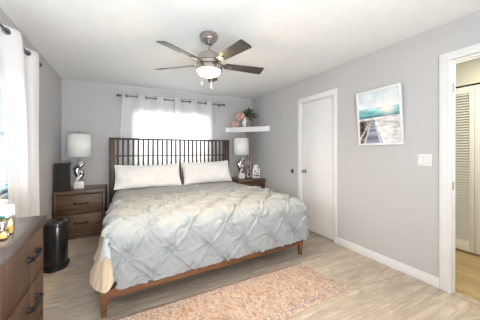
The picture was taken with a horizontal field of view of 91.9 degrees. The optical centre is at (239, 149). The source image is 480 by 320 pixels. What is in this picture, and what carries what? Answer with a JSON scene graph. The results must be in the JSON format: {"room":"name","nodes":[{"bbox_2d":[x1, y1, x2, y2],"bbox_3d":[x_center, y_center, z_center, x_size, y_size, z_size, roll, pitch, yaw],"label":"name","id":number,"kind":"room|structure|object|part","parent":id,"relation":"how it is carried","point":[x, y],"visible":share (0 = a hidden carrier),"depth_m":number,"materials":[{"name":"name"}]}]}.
{"room":"bedroom","nodes":[
{"label":"bedroom","id":0,"kind":"room"},
{"bbox_2d":[0,8,61,219],"bbox_3d":[-1.595,0.067,1.063,0.120,2.440,5.935,0,0,-27],"label":"wall","id":1,"kind":"structure","parent":0,"point":[50,82],"depth_m":3.05,"materials":[{"name":"grey paint"}]},
{"bbox_2d":[0,89,7,198],"bbox_3d":[-1.666,-0.123,1.260,0.130,1.040,1.910,0,0,-27],"label":"window","id":2,"kind":"structure","parent":1,"relation":"in","point":[4,196],"depth_m":2.03,"materials":[{"name":"white paint"}]},
{"bbox_3d":[-1.697,-0.138,1.244,0.004,0.920,1.760,0,0,-27],"label":"pane","id":3,"kind":"part","parent":2,"relation":"part of","materials":[{"name":"clear glass"}]},
{"bbox_2d":[0,98,7,192],"bbox_3d":[-1.657,-0.143,1.264,0.040,0.990,1.830,0,0,-27],"label":"window blind","id":4,"kind":"object","parent":2,"relation":"attached to","point":[3,187],"visible":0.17,"depth_m":1.96,"materials":[{"name":"white plastic"}]},
{"bbox_3d":[-1.639,0.382,1.273,0.070,0.030,1.910,0,0,-27],"label":"sill","id":5,"kind":"part","parent":2,"relation":"part of","materials":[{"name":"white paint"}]},
{"bbox_2d":[0,23,42,66],"bbox_3d":[-1.603,-0.898,1.347,0.121,0.062,2.494,0,0,-27],"label":"curtain rod","id":6,"kind":"object","parent":1,"relation":"attached to","point":[1,25],"visible":0.34,"depth_m":1.77,"materials":[{"name":"grey metal"}]},
{"bbox_2d":[0,23,39,218],"bbox_3d":[-1.896,0.106,2.006,0.102,2.121,0.891,0,0,-27],"label":"curtain","id":7,"kind":"object","parent":6,"relation":"hanging from","point":[19,70],"visible":0.78,"depth_m":1.96,"materials":[{"name":"white fabric"}]},
{"bbox_2d":[62,79,250,209],"bbox_3d":[-1.360,0.067,4.573,3.700,2.440,0.120,0,0,-27],"label":"wall","id":8,"kind":"structure","parent":0,"point":[93,108],"depth_m":4.01,"materials":[{"name":"grey paint"}]},
{"bbox_2d":[116,94,224,106],"bbox_3d":[-1.241,-0.943,4.492,2.034,0.062,0.131,0,0,-27],"label":"curtain rod","id":9,"kind":"object","parent":8,"relation":"attached to","point":[118,95],"visible":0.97,"depth_m":4.39,"materials":[{"name":"grey metal"}]},
{"bbox_2d":[119,93,173,164],"bbox_3d":[-1.685,-0.231,4.224,0.936,1.536,0.077,0,0,-27],"label":"curtain","id":10,"kind":"object","parent":9,"relation":"hanging from","point":[141,117],"visible":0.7,"depth_m":4.23,"materials":[{"name":"white fabric"}]},
{"bbox_2d":[174,98,214,177],"bbox_3d":[-0.877,-0.231,4.631,0.856,1.536,0.081,0,0,-27],"label":"curtain","id":11,"kind":"object","parent":9,"relation":"hanging from","point":[193,119],"visible":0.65,"depth_m":4.59,"materials":[{"name":"white fabric"}]},
{"bbox_2d":[173,113,174,163],"bbox_3d":[-1.322,-0.148,4.564,1.510,1.170,0.130,0,0,-27],"label":"window","id":12,"kind":"structure","parent":8,"relation":"in","point":[173,113],"depth_m":4.58,"materials":[{"name":"white paint"}]},
{"bbox_2d":[226,126,269,132],"bbox_3d":[0.142,-0.430,4.844,0.641,0.105,0.746,0,0,-27],"label":"corner shelf","id":13,"kind":"object","parent":8,"relation":"attached to","point":[257,129],"visible":0.93,"depth_m":4.84,"materials":[{"name":"white wood"}]},
{"bbox_2d":[231,113,244,126],"bbox_3d":[-0.030,-0.626,4.927,0.319,0.345,0.146,0,0,-2],"label":"flowers","id":14,"kind":"object","parent":13,"relation":"on","point":[238,116],"visible":1,"depth_m":4.91,"materials":[{"name":"pink plant"}]},
{"bbox_2d":[246,116,252,175],"bbox_3d":[0.181,-0.097,4.902,0.140,1.260,0.245,0,0,-27],"label":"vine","id":15,"kind":"object","parent":13,"relation":"hanging from","point":[248,117],"visible":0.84,"depth_m":4.84,"materials":[{"name":"green plant"}]},
{"bbox_2d":[241,108,258,126],"bbox_3d":[0.218,-0.694,5.021,0.456,0.422,0.440,0,0,31],"label":"potted plant","id":16,"kind":"object","parent":13,"relation":"on","point":[248,112],"visible":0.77,"depth_m":4.96,"materials":[{"name":"green plant"}]},
{"bbox_2d":[0,0,479,99],"bbox_3d":[0.805,-1.193,2.285,5.505,0.080,6.155,0,0,-27],"label":"ceiling","id":17,"kind":"structure","parent":0,"point":[99,41],"depth_m":2.30,"materials":[{"name":"white paint"}]},
{"bbox_2d":[155,30,263,88],"bbox_3d":[-0.279,-0.894,2.326,1.124,0.517,1.139,0,0,-27],"label":"ceiling fan","id":18,"kind":"object","parent":17,"relation":"hanging from","point":[208,65],"visible":1,"depth_m":2.23,"materials":[{"name":"silver metal"}]},
{"bbox_3d":[-0.679,-0.860,2.429,0.374,0.037,0.352,0,0,-27],"label":"blade","id":19,"kind":"part","parent":18,"relation":"part of","materials":[{"name":"grey wood"}]},
{"bbox_3d":[-0.515,-0.860,2.010,0.120,0.037,0.425,0,0,35],"label":"blade","id":20,"kind":"part","parent":18,"relation":"part of","materials":[{"name":"grey wood"}]},
{"bbox_3d":[-0.332,-0.860,2.702,0.120,0.037,0.425,0,0,-1],"label":"blade","id":21,"kind":"part","parent":18,"relation":"part of","materials":[{"name":"grey wood"}]},
{"bbox_3d":[-0.202,-0.856,2.189,0.069,0.029,0.150,0,0,-39],"label":"blade arm","id":22,"kind":"part","parent":18,"relation":"part of","materials":[{"name":"silver metal"}]},
{"bbox_3d":[-0.147,-0.856,2.388,0.155,0.029,0.072,0,0,-27],"label":"blade arm","id":23,"kind":"part","parent":18,"relation":"part of","materials":[{"name":"silver metal"}]},
{"bbox_3d":[-0.069,-0.860,2.035,0.184,0.037,0.431,0,0,-27],"label":"blade","id":24,"kind":"part","parent":18,"relation":"part of","materials":[{"name":"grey wood"}]},
{"bbox_3d":[0.047,-0.860,2.450,0.431,0.037,0.144,0,0,-27],"label":"blade","id":25,"kind":"part","parent":18,"relation":"part of","materials":[{"name":"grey wood"}]},
{"bbox_2d":[43,230,479,319],"bbox_3d":[0.537,1.317,2.205,4.955,0.060,6.055,0,0,-27],"label":"floor","id":26,"kind":"structure","parent":0,"point":[376,290],"depth_m":2.16,"materials":[{"name":"beige wood"}]},
{"bbox_2d":[0,215,45,319],"bbox_3d":[-1.135,0.844,0.849,0.476,0.886,1.110,0,0,-27],"label":"dresser","id":27,"kind":"object","parent":26,"relation":"on","point":[21,254],"visible":0.99,"depth_m":1.13,"materials":[{"name":"brown wood"}]},
{"bbox_2d":[0,221,8,239],"bbox_3d":[-1.059,0.360,1.034,0.040,0.081,0.032,0,0,-38],"label":"perfume bottle","id":28,"kind":"object","parent":27,"relation":"on","point":[3,224],"visible":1,"depth_m":1.03,"materials":[{"name":"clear glass"}]},
{"bbox_2d":[0,199,10,221],"bbox_3d":[-1.223,0.328,1.198,0.054,0.146,0.042,0,0,-38],"label":"perfume bottle","id":29,"kind":"object","parent":27,"relation":"on","point":[2,201],"visible":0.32,"depth_m":1.19,"materials":[{"name":"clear glass"}]},
{"bbox_2d":[0,204,14,233],"bbox_3d":[-1.099,0.331,1.098,0.051,0.140,0.051,0,0,-38],"label":"perfume bottle","id":30,"kind":"object","parent":27,"relation":"on","point":[5,210],"visible":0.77,"depth_m":1.09,"materials":[{"name":"clear glass"}]},
{"bbox_3d":[-1.099,0.835,0.868,0.320,0.236,1.026,0,0,-27],"label":"drawer","id":31,"kind":"part","parent":27,"relation":"part of","materials":[{"name":"brown wood"}]},
{"bbox_3d":[-1.094,0.815,1.240,0.050,0.032,0.164,0,0,-27],"label":"handle","id":32,"kind":"part","parent":27,"relation":"part of","materials":[{"name":"black metal"}]},
{"bbox_3d":[-1.094,0.559,1.240,0.050,0.032,0.164,0,0,-27],"label":"handle","id":33,"kind":"part","parent":27,"relation":"part of","materials":[{"name":"black metal"}]},
{"bbox_3d":[-1.099,1.091,0.868,0.320,0.241,1.026,0,0,-27],"label":"drawer","id":34,"kind":"part","parent":27,"relation":"part of","materials":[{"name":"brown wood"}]},
{"bbox_2d":[43,217,69,272],"bbox_3d":[-2.025,1.028,2.545,0.244,0.519,0.312,0,0,-27],"label":"waste bin","id":35,"kind":"object","parent":26,"relation":"on","point":[55,230],"visible":0.87,"depth_m":2.46,"materials":[{"name":"black plastic"}]},
{"bbox_3d":[-2.032,0.794,2.559,0.230,0.052,0.264,0,0,-27],"label":"lid","id":36,"kind":"part","parent":35,"relation":"part of","materials":[{"name":"black plastic"}]},
{"bbox_2d":[52,184,106,239],"bbox_3d":[-2.430,0.937,3.586,0.632,0.700,0.617,0,0,-27],"label":"nightstand","id":37,"kind":"object","parent":26,"relation":"on","point":[85,208],"visible":0.88,"depth_m":3.37,"materials":[{"name":"brown wood"}]},
{"bbox_2d":[54,162,70,191],"bbox_3d":[-2.548,0.377,3.341,0.196,0.411,0.124,0,0,-34],"label":"woven box","id":38,"kind":"object","parent":37,"relation":"on","point":[62,171],"visible":1,"depth_m":3.30,"materials":[{"name":"black wicker"}]},
{"bbox_2d":[66,131,91,188],"bbox_3d":[-2.472,0.151,3.569,0.319,0.872,0.319,0,0,-27],"label":"table lamp","id":39,"kind":"object","parent":37,"relation":"on","point":[78,145],"visible":1,"depth_m":3.49,"materials":[{"name":"white fabric"}]},
{"bbox_3d":[-2.472,-0.070,3.569,0.319,0.345,0.319,0,0,-27],"label":"lamp shade","id":40,"kind":"part","parent":39,"relation":"part of","materials":[{"name":"white fabric"}]},
{"bbox_3d":[-2.378,1.063,3.482,0.552,0.272,0.300,0,0,-27],"label":"drawer","id":41,"kind":"part","parent":37,"relation":"part of","materials":[{"name":"brown wood"}]},
{"bbox_3d":[-2.378,0.781,3.482,0.552,0.272,0.300,0,0,-27],"label":"drawer","id":42,"kind":"part","parent":37,"relation":"part of","materials":[{"name":"brown wood"}]},
{"bbox_2d":[99,138,302,317],"bbox_3d":[-0.678,0.541,3.320,2.199,1.492,2.451,0,0,-27],"label":"bed","id":43,"kind":"object","parent":26,"relation":"on","point":[112,293],"visible":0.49,"depth_m":3.89,"materials":[{"name":"brown wood"}]},
{"bbox_3d":[-1.051,1.185,1.793,0.060,0.205,0.060,0,0,-27],"label":"leg","id":44,"kind":"part","parent":43,"relation":"part of","materials":[{"name":"brown wood"}]},
{"bbox_3d":[-2.153,0.549,3.909,0.085,1.475,0.060,0,0,-27],"label":"headboard post","id":45,"kind":"part","parent":43,"relation":"part of","materials":[{"name":"brown wood"}]},
{"bbox_3d":[-1.214,-0.190,4.383,2.199,0.030,0.070,0,0,-27],"label":"headboard rail","id":46,"kind":"part","parent":43,"relation":"part of","materials":[{"name":"brown wood"}]},
{"bbox_3d":[-1.214,0.102,4.383,2.020,0.020,0.024,0,0,-27],"label":"headboard cross rail","id":47,"kind":"part","parent":43,"relation":"part of","materials":[{"name":"brown wood"}]},
{"bbox_3d":[-0.150,1.117,2.318,2.137,0.070,0.030,0,0,-31],"label":"foot rail","id":48,"kind":"part","parent":43,"relation":"part of","materials":[{"name":"brown wood"}]},
{"bbox_3d":[-0.274,0.549,4.857,0.085,1.475,0.060,0,0,-27],"label":"headboard post","id":49,"kind":"part","parent":43,"relation":"part of","materials":[{"name":"brown wood"}]},
{"bbox_3d":[0.743,1.185,2.860,0.060,0.205,0.060,0,0,-27],"label":"leg","id":50,"kind":"part","parent":43,"relation":"part of","materials":[{"name":"brown wood"}]},
{"bbox_3d":[-0.644,0.837,3.371,1.985,0.300,2.200,0,0,-27],"label":"mattress","id":51,"kind":"object","parent":43,"relation":"on","visible":0},
{"bbox_2d":[89,215,113,292],"bbox_3d":[-0.611,0.861,3.184,2.300,0.412,2.270,0,0,-27],"label":"blanket","id":52,"kind":"object","parent":51,"relation":"on","point":[101,279],"visible":0.12,"depth_m":1.79,"materials":[{"name":"beige fabric"}]},
{"bbox_2d":[100,196,113,261],"bbox_3d":[-0.597,0.800,3.241,2.232,0.293,2.219,0,0,-27],"label":"sheet","id":53,"kind":"object","parent":51,"relation":"on","point":[105,251],"visible":0.06,"depth_m":1.84,"materials":[{"name":"white fabric"}]},
{"bbox_2d":[101,181,309,289],"bbox_3d":[-0.538,0.822,3.243,2.300,0.523,2.284,0,0,-27],"label":"duvet","id":54,"kind":"object","parent":51,"relation":"on","point":[158,232],"visible":1,"depth_m":2.28,"materials":[{"name":"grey fabric"}]},
{"bbox_2d":[114,163,181,189],"bbox_3d":[-1.527,0.429,3.903,1.045,0.375,0.264,0,0,-27],"label":"pillow","id":55,"kind":"object","parent":54,"relation":"on","point":[126,176],"visible":1,"depth_m":3.81,"materials":[{"name":"white fabric"}]},
{"bbox_2d":[181,160,231,184],"bbox_3d":[-0.617,0.411,4.388,0.942,0.411,0.278,0,0,-26],"label":"pillow","id":56,"kind":"object","parent":54,"relation":"on","point":[194,172],"visible":1,"depth_m":4.29,"materials":[{"name":"white fabric"}]},
{"bbox_2d":[112,263,348,319],"bbox_3d":[-0.066,1.282,1.836,2.235,0.009,0.759,0,0,-27],"label":"rug","id":57,"kind":"object","parent":26,"relation":"on","point":[281,294],"visible":1,"depth_m":1.98,"materials":[{"name":"pink carpet"}]},
{"bbox_2d":[231,176,265,187],"bbox_3d":[0.125,0.937,4.875,0.632,0.700,0.617,0,0,-27],"label":"nightstand","id":58,"kind":"object","parent":26,"relation":"on","point":[250,181],"visible":0.13,"depth_m":4.67,"materials":[{"name":"brown wood"}]},
{"bbox_2d":[233,136,248,178],"bbox_3d":[0.024,0.151,4.805,0.319,0.872,0.319,0,0,-27],"label":"table lamp","id":59,"kind":"object","parent":58,"relation":"on","point":[241,145],"visible":1,"depth_m":4.70,"materials":[{"name":"white fabric"}]},
{"bbox_3d":[0.024,-0.070,4.805,0.319,0.345,0.319,0,0,-27],"label":"lamp shade","id":60,"kind":"part","parent":59,"relation":"part of","materials":[{"name":"white fabric"}]},
{"bbox_2d":[246,161,250,176],"bbox_3d":[0.189,0.406,5.014,0.140,0.354,0.054,0,0,-35],"label":"photo frame","id":61,"kind":"object","parent":58,"relation":"on","point":[248,174],"visible":0.58,"depth_m":5.01,"materials":[{"name":"white ceramic"}]},
{"bbox_3d":[0.178,0.781,4.771,0.552,0.272,0.300,0,0,-27],"label":"drawer","id":62,"kind":"part","parent":58,"relation":"part of","materials":[{"name":"brown wood"}]},
{"bbox_2d":[251,164,259,177],"bbox_3d":[0.332,0.446,4.915,0.160,0.281,0.102,0,0,-15],"label":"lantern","id":63,"kind":"object","parent":58,"relation":"on","point":[255,170],"visible":0.98,"depth_m":4.87,"materials":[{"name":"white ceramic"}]},
{"bbox_2d":[251,10,479,277],"bbox_3d":[1.626,0.067,2.688,0.065,2.440,5.935,0,0,-27],"label":"wall","id":64,"kind":"structure","parent":0,"point":[388,203],"depth_m":2.62,"materials":[{"name":"grey paint"}]},
{"bbox_2d":[302,96,332,239],"bbox_3d":[1.161,0.258,3.534,0.099,2.034,0.636,0,0,-27],"label":"door","id":65,"kind":"structure","parent":64,"relation":"in","point":[317,171],"depth_m":3.49,"materials":[{"name":"white paint"}]},
{"bbox_2d":[298,88,337,243],"bbox_3d":[1.182,0.220,3.549,0.083,2.135,0.797,0,0,-27],"label":"trim","id":66,"kind":"structure","parent":64,"relation":"attached to","point":[334,92],"depth_m":3.22,"materials":[{"name":"white paint"}]},
{"bbox_2d":[356,83,404,145],"bbox_3d":[1.574,-0.377,2.643,0.066,0.646,0.523,0,0,-27],"label":"framed picture","id":67,"kind":"object","parent":64,"relation":"attached to","point":[379,110],"visible":1,"depth_m":2.61,"materials":[{"name":"multicoloured paper"}]},
{"bbox_2d":[337,237,438,287],"bbox_3d":[1.593,1.239,2.667,0.014,0.096,1.148,0,0,-27],"label":"baseboard","id":68,"kind":"structure","parent":64,"relation":"attached to","point":[432,280],"depth_m":2.52,"materials":[{"name":"white paint"}]},
{"bbox_2d":[417,154,431,165],"bbox_3d":[1.798,0.097,2.263,0.012,0.116,0.122,0,0,-27],"label":"light switch","id":69,"kind":"object","parent":64,"relation":"attached to","point":[422,159],"visible":1,"depth_m":2.26,"materials":[{"name":"white plastic"}]},
{"bbox_2d":[439,43,479,293],"bbox_3d":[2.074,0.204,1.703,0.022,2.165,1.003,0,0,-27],"label":"trim","id":70,"kind":"structure","parent":64,"relation":"attached to","point":[445,60],"depth_m":2.10,"materials":[{"name":"white paint"}]},
{"bbox_2d":[452,291,479,305],"bbox_3d":[2.112,1.284,1.720,0.070,0.006,0.830,0,0,-27],"label":"trim","id":71,"kind":"structure","parent":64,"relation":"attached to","point":[458,294],"depth_m":2.00,"materials":[{"name":"beige wood"}]},
{"bbox_2d":[455,58,479,86],"bbox_3d":[3.271,0.067,2.153,0.120,2.440,3.500,0,0,-27],"label":"wall","id":72,"kind":"structure","parent":0,"point":[467,72],"depth_m":2.89,"materials":[{"name":"beige paint"}]},
{"bbox_2d":[455,84,479,254],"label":"door","id":73,"kind":"structure","parent":72,"relation":"in","point":[467,233],"depth_m":2.89,"materials":[{"name":"beige paint"}]},
{"bbox_3d":[2.968,0.237,2.665,0.030,2.060,0.396,0,0,-27],"label":"panel","id":74,"kind":"part","parent":73,"relation":"part of","materials":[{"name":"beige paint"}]},
{"bbox_2d":[455,82,479,88],"bbox_3d":[3.151,-0.805,2.302,0.040,0.015,2.006,0,0,-27],"label":"trim","id":75,"kind":"structure","parent":72,"relation":"attached to","point":[479,82],"depth_m":2.89,"materials":[{"name":"black metal"}]}
]}

